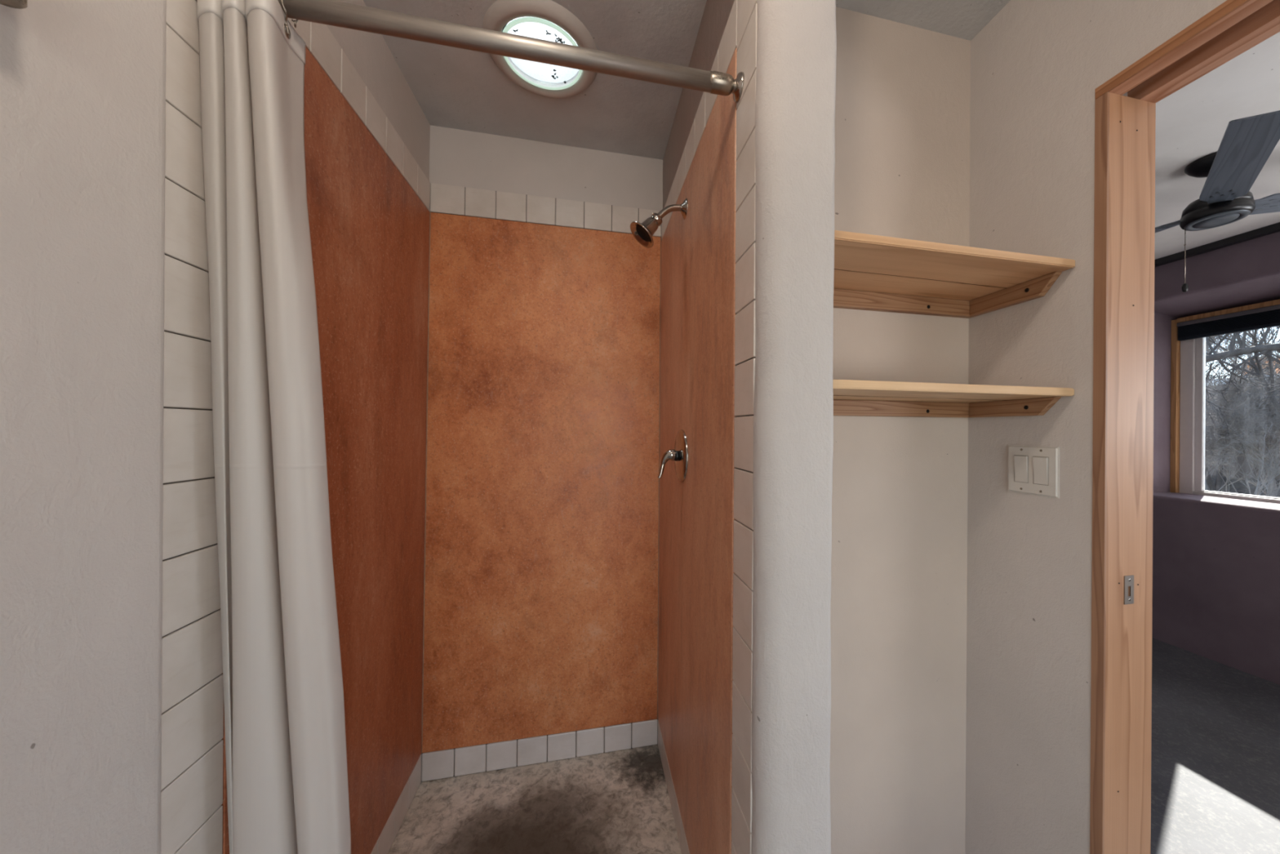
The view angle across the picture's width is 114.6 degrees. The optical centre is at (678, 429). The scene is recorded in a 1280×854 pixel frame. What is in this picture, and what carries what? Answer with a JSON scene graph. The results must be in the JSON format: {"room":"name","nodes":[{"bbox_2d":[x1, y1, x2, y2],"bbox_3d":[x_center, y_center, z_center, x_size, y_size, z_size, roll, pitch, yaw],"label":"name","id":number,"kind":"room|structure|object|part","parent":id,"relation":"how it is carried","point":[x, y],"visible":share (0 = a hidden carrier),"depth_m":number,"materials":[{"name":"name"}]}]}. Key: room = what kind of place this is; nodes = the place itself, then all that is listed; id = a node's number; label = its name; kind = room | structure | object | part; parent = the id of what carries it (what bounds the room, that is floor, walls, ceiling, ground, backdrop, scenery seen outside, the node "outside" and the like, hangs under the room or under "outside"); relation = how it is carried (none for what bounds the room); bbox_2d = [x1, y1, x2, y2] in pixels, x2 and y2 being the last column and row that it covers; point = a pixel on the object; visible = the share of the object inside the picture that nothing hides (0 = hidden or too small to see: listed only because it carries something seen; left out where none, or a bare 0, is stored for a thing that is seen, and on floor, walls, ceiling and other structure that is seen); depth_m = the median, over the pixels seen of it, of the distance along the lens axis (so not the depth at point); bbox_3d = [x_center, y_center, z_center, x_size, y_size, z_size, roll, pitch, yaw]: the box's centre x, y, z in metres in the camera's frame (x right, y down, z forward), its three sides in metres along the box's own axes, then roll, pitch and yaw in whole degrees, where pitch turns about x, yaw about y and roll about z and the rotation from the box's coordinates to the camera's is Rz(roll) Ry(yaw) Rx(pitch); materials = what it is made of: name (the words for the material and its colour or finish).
{"room":"bathroom","nodes":[
{"label":"bathroom","id":0,"kind":"room"},
{"bbox_2d":[0,0,430,853],"bbox_3d":[-0.668,0.089,-0.143,0.177,2.523,3.444,0,0,-12],"label":"wall","id":1,"kind":"structure","parent":0,"point":[82,82],"depth_m":0.54,"materials":[{"name":"white paint"}]},
{"bbox_2d":[0,0,27,8],"bbox_3d":[-0.670,-0.472,0.396,0.048,0.092,0.056,0,0,-12],"label":"wall fitting","id":2,"kind":"object","parent":1,"relation":"attached to","point":[17,4],"visible":1,"depth_m":0.41,"materials":[{"name":"silver metal"}]},
{"bbox_2d":[160,0,223,853],"bbox_3d":[-0.763,0.198,0.641,0.017,2.263,0.106,0,0,-12],"label":"tile band","id":3,"kind":"object","parent":1,"relation":"attached to","point":[192,748],"visible":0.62,"depth_m":0.63,"materials":[{"name":"tile"}]},
{"bbox_2d":[287,17,430,211],"bbox_3d":[-0.856,-0.879,1.121,0.016,0.110,0.876,0,0,-12],"label":"tile band","id":4,"kind":"object","parent":1,"relation":"attached to","point":[319,40],"visible":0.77,"depth_m":1.09,"materials":[{"name":"tile"}]},
{"bbox_2d":[370,754,421,853],"bbox_3d":[-0.879,1.275,1.119,0.016,0.109,0.876,0,0,-13],"label":"tile band","id":5,"kind":"object","parent":1,"relation":"attached to","point":[385,839],"visible":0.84,"depth_m":1.36,"materials":[{"name":"tile"}]},
{"bbox_2d":[387,743,681,853],"bbox_3d":[-0.424,1.382,1.182,1.093,0.101,1.041,0,0,-12],"label":"floor","id":6,"kind":"structure","parent":0,"point":[618,802],"depth_m":1.44,"materials":[{"name":"stone"}]},
{"bbox_2d":[421,125,662,761],"bbox_3d":[-0.541,0.090,1.712,1.193,2.523,0.153,0,0,-12],"label":"wall","id":7,"kind":"structure","parent":0,"point":[542,520],"depth_m":1.63,"materials":[{"name":"paint"}]},
{"bbox_2d":[421,719,657,781],"bbox_3d":[-0.531,1.277,1.650,0.904,0.109,0.021,0,0,-12],"label":"tile band","id":8,"kind":"object","parent":7,"relation":"attached to","point":[439,764],"visible":1,"depth_m":1.63,"materials":[{"name":"tile"}]},
{"bbox_2d":[430,182,661,237],"bbox_3d":[-0.508,-0.876,1.652,0.886,0.110,0.020,0,0,-12],"label":"tile band","id":9,"kind":"object","parent":7,"relation":"attached to","point":[444,199],"visible":0.95,"depth_m":1.63,"materials":[{"name":"tile"}]},
{"bbox_2d":[657,0,835,853],"bbox_3d":[0.100,0.094,1.236,0.140,2.523,1.071,0,0,-12],"label":"wall","id":10,"kind":"structure","parent":0,"point":[796,86],"depth_m":0.73,"materials":[{"name":"white paint"}]},
{"bbox_2d":[195,0,744,102],"bbox_3d":[-0.312,-0.690,0.734,0.893,0.059,0.049,0,0,-12],"label":"shower rod","id":11,"kind":"object","parent":10,"relation":"attached to","point":[329,12],"visible":0.8,"depth_m":0.73,"materials":[{"name":"metal"}]},
{"bbox_2d":[196,0,351,853],"bbox_3d":[-0.664,0.313,0.670,0.196,1.966,0.112,0,0,-5],"label":"shower curtain","id":12,"kind":"object","parent":11,"relation":"hanging from","point":[287,771],"visible":1,"depth_m":0.65,"materials":[{"name":"white fabric"}]},
{"bbox_2d":[280,0,298,34],"bbox_3d":[-0.632,-0.676,0.665,0.017,0.068,0.042,0,0,-26],"label":"curtain hook","id":13,"kind":"object","parent":11,"relation":"hanging from","point":[295,21],"visible":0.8,"depth_m":0.66,"materials":[{"name":"silver metal"}]},
{"bbox_2d":[630,198,687,248],"bbox_3d":[-0.061,-0.648,1.270,0.176,0.161,0.090,0,0,-12],"label":"showerhead","id":14,"kind":"object","parent":10,"relation":"attached to","point":[643,233],"visible":1,"depth_m":1.27,"materials":[{"name":"silver metal"}]},
{"bbox_3d":[-0.027,-0.679,1.283,0.094,0.058,0.020,0,0,-12],"label":"arm","id":15,"kind":"part","parent":14,"relation":"part of","materials":[{"name":"silver metal"}]},
{"bbox_2d":[657,429,688,482],"bbox_3d":[-0.027,0.083,1.312,0.081,0.169,0.169,0,0,-12],"label":"shower valve","id":16,"kind":"object","parent":10,"relation":"attached to","point":[679,454],"visible":1,"depth_m":1.30,"materials":[{"name":"silver metal"}]},
{"bbox_3d":[-0.039,0.108,1.309,0.056,0.094,0.037,0,0,-12],"label":"lever","id":17,"kind":"part","parent":16,"relation":"part of","materials":[{"name":"silver metal"}]},
{"bbox_3d":[-0.009,0.083,1.315,0.018,0.033,0.033,0,0,-12],"label":"stem","id":18,"kind":"part","parent":16,"relation":"part of","materials":[{"name":"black metal"}]},
{"bbox_2d":[657,720,689,853],"bbox_3d":[0.015,1.281,1.296,0.015,0.109,0.911,0,0,-12],"label":"tile band","id":19,"kind":"object","parent":10,"relation":"attached to","point":[683,844],"visible":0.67,"depth_m":1.42,"materials":[{"name":"tile"}]},
{"bbox_2d":[661,0,737,240],"bbox_3d":[0.031,-0.853,1.297,0.015,0.110,0.911,0,0,-12],"label":"tile band","id":20,"kind":"object","parent":10,"relation":"attached to","point":[728,44],"visible":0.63,"depth_m":1.11,"materials":[{"name":"tile"}]},
{"bbox_2d":[731,0,756,853],"bbox_3d":[0.132,0.149,0.802,0.015,2.373,0.104,0,0,-12],"label":"tile band","id":21,"kind":"object","parent":10,"relation":"attached to","point":[745,185],"visible":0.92,"depth_m":0.79,"materials":[{"name":"tile"}]},
{"bbox_2d":[363,0,1279,259],"bbox_3d":[1.498,-1.184,0.913,4.820,0.150,5.150,0,0,-12],"label":"ceiling","id":22,"kind":"structure","parent":0,"point":[453,87],"depth_m":1.39,"materials":[{"name":"grey paint"}]},
{"bbox_2d":[482,0,597,98],"bbox_3d":[-0.412,-1.322,1.249,0.336,0.390,0.336,0,0,-12],"label":"skylight","id":23,"kind":"object","parent":22,"relation":"attached to","point":[543,20],"visible":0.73,"depth_m":1.18,"materials":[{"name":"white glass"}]},
{"bbox_2d":[506,22,579,87],"bbox_3d":[-0.413,-1.133,1.249,0.232,0.004,0.232,0,0,-4],"label":"diffuser","id":24,"kind":"object","parent":23,"relation":"attached to","point":[524,73],"depth_m":1.27,"materials":[{"name":"white glass"}]},
{"bbox_2d":[1155,110,1279,292],"bbox_3d":[2.175,-0.846,1.825,1.299,0.521,1.143,0,0,-12],"label":"ceiling fan","id":25,"kind":"object","parent":22,"relation":"hanging from","point":[1246,144],"visible":1,"depth_m":1.51,"materials":[{"name":"black metal"}]},
{"bbox_3d":[2.103,-0.903,2.069,0.114,0.028,0.635,0,0,-14],"label":"blade","id":26,"kind":"part","parent":25,"relation":"part of","materials":[{"name":"grey wood"}]},
{"bbox_3d":[2.150,-0.741,1.740,0.006,0.248,0.006,0,0,-12],"label":"pull chain","id":27,"kind":"part","parent":25,"relation":"part of","materials":[{"name":"silver metal"}]},
{"bbox_3d":[2.149,-0.603,1.740,0.019,0.036,0.019,0,0,-12],"label":"pull knob","id":28,"kind":"part","parent":25,"relation":"part of","materials":[{"name":"black metal"}]},
{"bbox_3d":[1.909,-0.904,1.399,0.635,0.028,0.114,0,0,-44],"label":"blade","id":29,"kind":"part","parent":25,"relation":"part of","materials":[{"name":"grey wood"}]},
{"bbox_3d":[2.586,-0.899,1.565,0.635,0.028,0.114,0,0,16],"label":"blade","id":30,"kind":"part","parent":25,"relation":"part of","materials":[{"name":"grey wood"}]},
{"bbox_2d":[830,6,970,853],"bbox_3d":[0.521,0.097,1.193,0.687,2.523,0.120,0,0,-12],"label":"wall","id":31,"kind":"structure","parent":0,"point":[898,717],"depth_m":1.15,"materials":[{"name":"beige paint"}]},
{"bbox_2d":[832,379,1074,417],"bbox_3d":[0.559,-0.068,1.001,0.656,0.060,0.271,0,0,-12],"label":"wall shelf","id":32,"kind":"object","parent":31,"relation":"attached to","point":[850,397],"visible":0.87,"depth_m":1.02,"materials":[{"name":"brown wood"}]},
{"bbox_2d":[834,230,1075,318],"bbox_3d":[0.561,-0.361,1.001,0.656,0.064,0.271,0,0,-12],"label":"wall shelf","id":33,"kind":"object","parent":31,"relation":"attached to","point":[873,273],"visible":0.8,"depth_m":0.99,"materials":[{"name":"brown wood"}]},
{"bbox_2d":[964,0,1226,853],"bbox_3d":[0.983,0.100,0.921,0.141,2.523,4.820,0,0,-12],"label":"wall","id":34,"kind":"structure","parent":0,"point":[1037,66],"depth_m":1.02,"materials":[{"name":"white paint"}]},
{"bbox_2d":[1008,444,1059,497],"bbox_3d":[0.883,0.101,1.027,0.011,0.122,0.120,0,0,-12],"label":"light switch","id":35,"kind":"object","parent":34,"relation":"attached to","point":[1032,469],"visible":1,"depth_m":1.02,"materials":[{"name":"white plastic"}]},
{"bbox_2d":[1089,0,1279,853],"bbox_3d":[1.081,0.262,0.466,0.144,2.160,0.930,0,0,-12],"label":"door frame","id":36,"kind":"structure","parent":34,"relation":"in","point":[1125,126],"depth_m":0.89,"materials":[{"name":"brown wood"}]},
{"bbox_3d":[0.986,0.350,0.898,0.027,0.062,0.003,0,0,-12],"label":"strike plate","id":37,"kind":"part","parent":36,"relation":"part of","materials":[{"name":"metal"}]},
{"bbox_2d":[1150,637,1279,853],"bbox_3d":[2.241,1.400,1.079,2.543,0.100,5.150,0,0,-12],"label":"floor","id":38,"kind":"structure","parent":0,"point":[1215,732],"depth_m":1.68,"materials":[{"name":"grey carpet"}]},
{"bbox_2d":[1151,222,1279,684],"bbox_3d":[3.649,0.093,1.369,0.605,2.574,5.120,0,0,-12],"label":"wall","id":39,"kind":"structure","parent":0,"point":[1216,560],"depth_m":2.43,"materials":[{"name":"purple paint"}]},
{"bbox_2d":[1169,298,1279,503],"bbox_3d":[3.603,-0.163,2.316,0.115,1.209,1.130,0,0,-12],"label":"window","id":40,"kind":"structure","parent":39,"relation":"attached to","point":[1188,360],"depth_m":2.78,"materials":[{"name":"brown wood"}]},
{"bbox_3d":[3.610,-0.130,2.317,0.032,1.084,0.942,0,0,-12],"label":"sash","id":41,"kind":"part","parent":40,"relation":"part of","materials":[{"name":"white plastic"}]},
{"bbox_2d":[1177,304,1279,341],"bbox_3d":[3.562,-0.674,2.306,0.038,0.123,1.068,0,0,-12],"label":"window shade","id":42,"kind":"object","parent":39,"relation":"attached to","point":[1268,317],"visible":1,"depth_m":2.59,"materials":[{"name":"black fabric"}]},
{"bbox_3d":[3.562,-0.622,2.306,0.030,0.018,1.062,0,0,-12],"label":"rail","id":43,"kind":"part","parent":42,"relation":"part of","materials":[{"name":"black metal"}]},
{"label":"outside","id":44,"kind":"structure","parent":0,"visible":0},
{"bbox_2d":[1205,475,1279,496],"bbox_3d":[19.938,1.432,12.538,36.000,0.994,40.000,0,0,-12],"label":"ground","id":45,"kind":"structure","parent":44,"point":[1241,488],"depth_m":8.91,"materials":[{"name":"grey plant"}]},
{"bbox_2d":[1204,402,1279,479],"bbox_3d":[13.406,0.359,10.088,0.460,1.976,22.000,0,0,-12],"label":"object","id":46,"kind":"structure","parent":45,"relation":"on","point":[1246,467],"depth_m":9.65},
{"bbox_2d":[1204,355,1279,497],"bbox_3d":[10.905,-0.135,7.627,3.938,3.138,3.351,0,0,22],"label":"tree","id":47,"kind":"object","parent":45,"relation":"on","point":[1241,413],"visible":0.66,"depth_m":7.30,"materials":[{"name":"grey plant"}]},
{"bbox_2d":[1204,327,1279,463],"bbox_3d":[7.304,-0.465,5.508,3.094,4.234,4.520,0,0,-43],"label":"tree","id":48,"kind":"object","parent":45,"relation":"on","point":[1263,349],"visible":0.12,"depth_m":5.31,"materials":[{"name":"grey plant"}]},
{"bbox_2d":[1204,419,1279,497],"bbox_3d":[10.984,0.430,8.169,4.794,2.076,6.066,0,0,-8],"label":"thicket","id":49,"kind":"object","parent":45,"relation":"on","point":[1257,485],"visible":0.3,"depth_m":7.58,"materials":[{"name":"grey plant"}]},
{"bbox_2d":[1204,326,1279,490],"bbox_3d":[8.967,-1.091,7.821,3.511,5.218,3.379,0,0,-31],"label":"tree","id":50,"kind":"object","parent":45,"relation":"on","point":[1227,346],"visible":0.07,"depth_m":7.32,"materials":[{"name":"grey plant"}]},
{"bbox_2d":[1204,326,1279,491],"bbox_3d":[10.746,-0.764,8.684,4.911,4.285,6.134,0,0,-37],"label":"tree","id":51,"kind":"object","parent":45,"relation":"on","point":[1218,482],"visible":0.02,"depth_m":8.66,"materials":[{"name":"grey plant"}]},
{"bbox_2d":[1205,325,1279,497],"bbox_3d":[8.609,-0.610,5.696,3.844,4.432,4.099,0,0,-22],"label":"tree","id":52,"kind":"object","parent":45,"relation":"on","point":[1258,370],"visible":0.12,"depth_m":5.57,"materials":[{"name":"grey plant"}]},
{"bbox_2d":[1205,357,1279,399],"bbox_3d":[23.384,-0.610,14.821,8.400,3.702,13.400,0,0,-12],"label":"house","id":53,"kind":"structure","parent":45,"relation":"on","point":[1276,357],"depth_m":14.45,"materials":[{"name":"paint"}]}
]}

